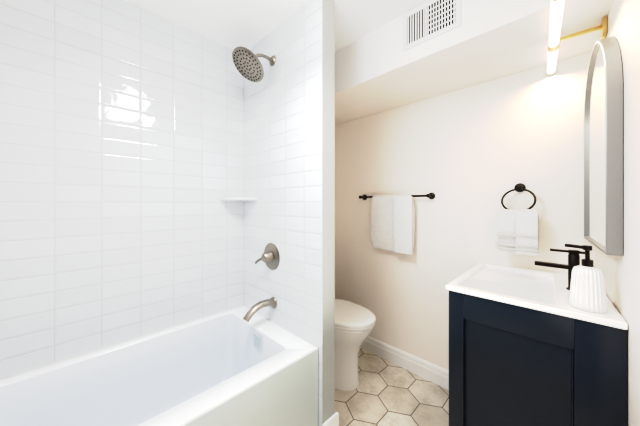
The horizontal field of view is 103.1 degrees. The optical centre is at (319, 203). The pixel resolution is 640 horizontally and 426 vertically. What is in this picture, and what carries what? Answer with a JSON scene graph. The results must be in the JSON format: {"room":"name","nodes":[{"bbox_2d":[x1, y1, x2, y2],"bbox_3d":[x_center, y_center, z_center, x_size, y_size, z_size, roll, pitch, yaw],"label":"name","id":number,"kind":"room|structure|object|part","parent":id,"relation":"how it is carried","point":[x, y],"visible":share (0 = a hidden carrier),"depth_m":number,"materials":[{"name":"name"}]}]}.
{"room":"bathroom","nodes":[
{"label":"bathroom","id":0,"kind":"room"},
{"bbox_2d":[0,0,243,378],"bbox_3d":[-1.489,0.114,0.909,0.100,2.331,2.600,0,0,45],"label":"tiled wall","id":1,"kind":"structure","parent":0,"point":[121,148],"depth_m":1.28,"materials":[{"name":"tile"}]},
{"bbox_2d":[220,197,257,199],"bbox_3d":[-0.535,-0.031,1.669,0.185,0.016,0.173,0,0,45],"label":"corner shelf","id":2,"kind":"object","parent":1,"relation":"attached to","point":[236,198],"visible":1,"depth_m":1.61,"materials":[{"name":"ceramic"}]},
{"bbox_2d":[124,0,427,51],"bbox_3d":[-0.444,-1.102,0.632,1.976,0.100,3.677,0,0,45],"label":"ceiling","id":3,"kind":"structure","parent":0,"point":[234,24],"depth_m":1.42,"materials":[{"name":"paint"}]},
{"bbox_2d":[335,0,612,124],"bbox_3d":[0.587,-0.909,1.674,1.776,0.285,0.545,0,0,45],"label":"soffit bulkhead","id":4,"kind":"object","parent":3,"relation":"attached to","point":[378,70],"visible":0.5,"depth_m":1.38,"materials":[{"name":"paint"}]},
{"bbox_2d":[403,0,460,50],"bbox_3d":[0.564,-0.945,1.308,0.290,0.197,0.007,0,0,45],"label":"air vent grille","id":5,"kind":"object","parent":4,"relation":"attached to","point":[427,21],"visible":1,"depth_m":1.30,"materials":[{"name":"metal"}]},
{"bbox_2d":[244,0,334,425],"bbox_3d":[-0.232,0.114,1.558,0.775,2.331,0.091,0,0,45],"label":"wall","id":6,"kind":"structure","parent":0,"point":[289,142],"depth_m":1.39,"materials":[{"name":"tile"}]},
{"bbox_2d":[232,46,275,81],"bbox_3d":[-0.373,-0.805,1.458,0.200,0.186,0.248,0,0,45],"label":"shower head","id":7,"kind":"object","parent":6,"relation":"attached to","point":[248,64],"visible":1,"depth_m":1.42},
{"bbox_2d":[243,297,276,321],"bbox_3d":[-0.349,0.612,1.469,0.068,0.094,0.204,0,0,45],"label":"tub spout","id":8,"kind":"object","parent":6,"relation":"attached to","point":[256,307],"visible":1,"depth_m":1.45,"materials":[{"name":"silver metal"}]},
{"bbox_2d":[255,243,279,269],"bbox_3d":[-0.322,0.322,1.533,0.172,0.164,0.070,0,0,45],"label":"shower valve","id":9,"kind":"object","parent":6,"relation":"attached to","point":[270,257],"visible":1,"depth_m":1.52,"materials":[{"name":"silver metal"}]},
{"bbox_3d":[-0.363,0.343,1.546,0.095,0.062,0.031,0,0,45],"label":"shower valve lever","id":10,"kind":"part","parent":9,"relation":"part of","materials":[{"name":"silver metal"}]},
{"bbox_2d":[322,412,338,425],"bbox_3d":[0.055,1.181,1.286,0.016,0.195,0.107,0,0,45],"label":"baseboard wing end","id":11,"kind":"structure","parent":6,"relation":"attached to","point":[332,420],"depth_m":1.29,"materials":[{"name":"paint"}]},
{"bbox_2d":[335,348,448,425],"bbox_3d":[-0.444,1.304,0.632,1.976,0.050,3.677,0,0,45],"label":"floor","id":12,"kind":"structure","parent":0,"point":[385,393],"depth_m":1.66,"materials":[{"name":"beige tile"}]},
{"bbox_2d":[0,305,318,425],"bbox_3d":[-0.810,0.996,0.989,0.752,0.566,1.530,0,0,45],"label":"bathtub","id":13,"kind":"object","parent":12,"relation":"on","point":[231,367],"visible":1,"depth_m":1.22,"materials":[{"name":"ceramic"}]},
{"bbox_2d":[335,299,375,390],"bbox_3d":[0.091,0.855,1.926,0.709,0.849,0.426,0,0,45],"label":"toilet","id":14,"kind":"object","parent":12,"relation":"on","point":[354,324],"visible":0.29,"depth_m":1.74,"materials":[{"name":"ceramic"}]},
{"bbox_3d":[0.160,0.799,1.859,0.517,0.047,0.380,0,0,45],"label":"lid","id":15,"kind":"part","parent":14,"relation":"part of","materials":[{"name":"ceramic"}]},
{"bbox_2d":[445,248,627,425],"bbox_3d":[0.983,0.740,1.212,0.557,1.078,0.639,0,0,45],"label":"bathroom vanity","id":16,"kind":"object","parent":12,"relation":"on","point":[529,347],"visible":0.88,"depth_m":1.00,"materials":[{"name":"paint"}]},
{"bbox_3d":[0.764,0.451,1.009,0.346,0.112,0.018,0,0,45],"label":"rail","id":17,"kind":"part","parent":16,"relation":"part of","materials":[{"name":"paint"}]},
{"bbox_2d":[534,248,586,291],"bbox_3d":[1.065,0.287,1.131,0.169,0.172,0.050,0,0,45],"label":"faucet","id":18,"kind":"object","parent":16,"relation":"on","point":[573,255],"depth_m":1.11,"materials":[{"name":"black metal"}]},
{"bbox_2d":[565,244,606,312],"bbox_3d":[0.950,0.261,0.911,0.106,0.223,0.095,0,0,45],"label":"soap dispenser","id":19,"kind":"object","parent":16,"relation":"on","point":[587,290],"visible":1,"depth_m":0.88,"materials":[{"name":"ceramic"}]},
{"bbox_2d":[335,52,594,369],"bbox_3d":[0.850,0.114,1.869,1.876,2.331,0.100,0,0,45],"label":"wall","id":20,"kind":"structure","parent":0,"point":[469,157],"depth_m":1.75,"materials":[{"name":"paint"}]},
{"bbox_2d":[359,193,434,254],"bbox_3d":[0.564,0.146,2.002,0.627,0.453,0.111,0,0,45],"label":"towel rail","id":21,"kind":"object","parent":20,"relation":"attached to","point":[392,222],"visible":1,"depth_m":1.97,"materials":[{"name":"fabric"}]},
{"bbox_2d":[370,194,414,253],"bbox_3d":[0.559,0.153,1.996,0.380,0.447,0.038,0,0,45],"label":"towel","id":22,"kind":"object","parent":21,"relation":"hanging from","point":[382,206],"depth_m":2.02,"materials":[{"name":"fabric"}]},
{"bbox_2d":[361,336,448,389],"bbox_3d":[0.584,1.216,2.049,1.245,0.125,0.017,0,0,45],"label":"baseboard","id":23,"kind":"structure","parent":20,"relation":"attached to","point":[429,371],"depth_m":1.95,"materials":[{"name":"paint"}]},
{"bbox_2d":[495,183,538,255],"bbox_3d":[1.108,0.079,1.423,0.187,0.395,0.168,0,0,45],"label":"hanger","id":24,"kind":"object","parent":20,"relation":"attached to","point":[517,232],"visible":1,"depth_m":1.37,"materials":[{"name":"fabric"}]},
{"bbox_2d":[496,209,538,255],"bbox_3d":[1.085,0.154,1.401,0.188,0.249,0.039,0,0,45],"label":"towel","id":25,"kind":"object","parent":24,"relation":"hanging from","point":[506,218],"depth_m":1.42,"materials":[{"name":"fabric"}]},
{"bbox_2d":[595,0,639,425],"bbox_3d":[0.256,0.114,-0.107,0.100,2.331,3.597,0,0,41],"label":"wall","id":26,"kind":"structure","parent":0,"point":[622,280],"depth_m":0.79,"materials":[{"name":"paint"}]},
{"bbox_2d":[546,0,607,74],"bbox_3d":[1.079,-0.730,1.087,0.203,0.070,0.677,0,0,45],"label":"light","id":27,"kind":"object","parent":26,"relation":"attached to","point":[556,17],"visible":0.96,"depth_m":1.07,"materials":[{"name":"white glass"}]},
{"bbox_3d":[1.120,-0.738,1.110,0.152,0.014,0.024,0,0,45],"label":"arm","id":28,"kind":"part","parent":27,"relation":"part of"},
{"bbox_2d":[584,36,622,255],"bbox_3d":[1.171,-0.243,1.066,0.038,0.835,0.560,0,0,41],"label":"arched mirror","id":29,"kind":"object","parent":26,"relation":"attached to","point":[603,168],"visible":1,"depth_m":0.94,"materials":[{"name":"metal"}]}
]}

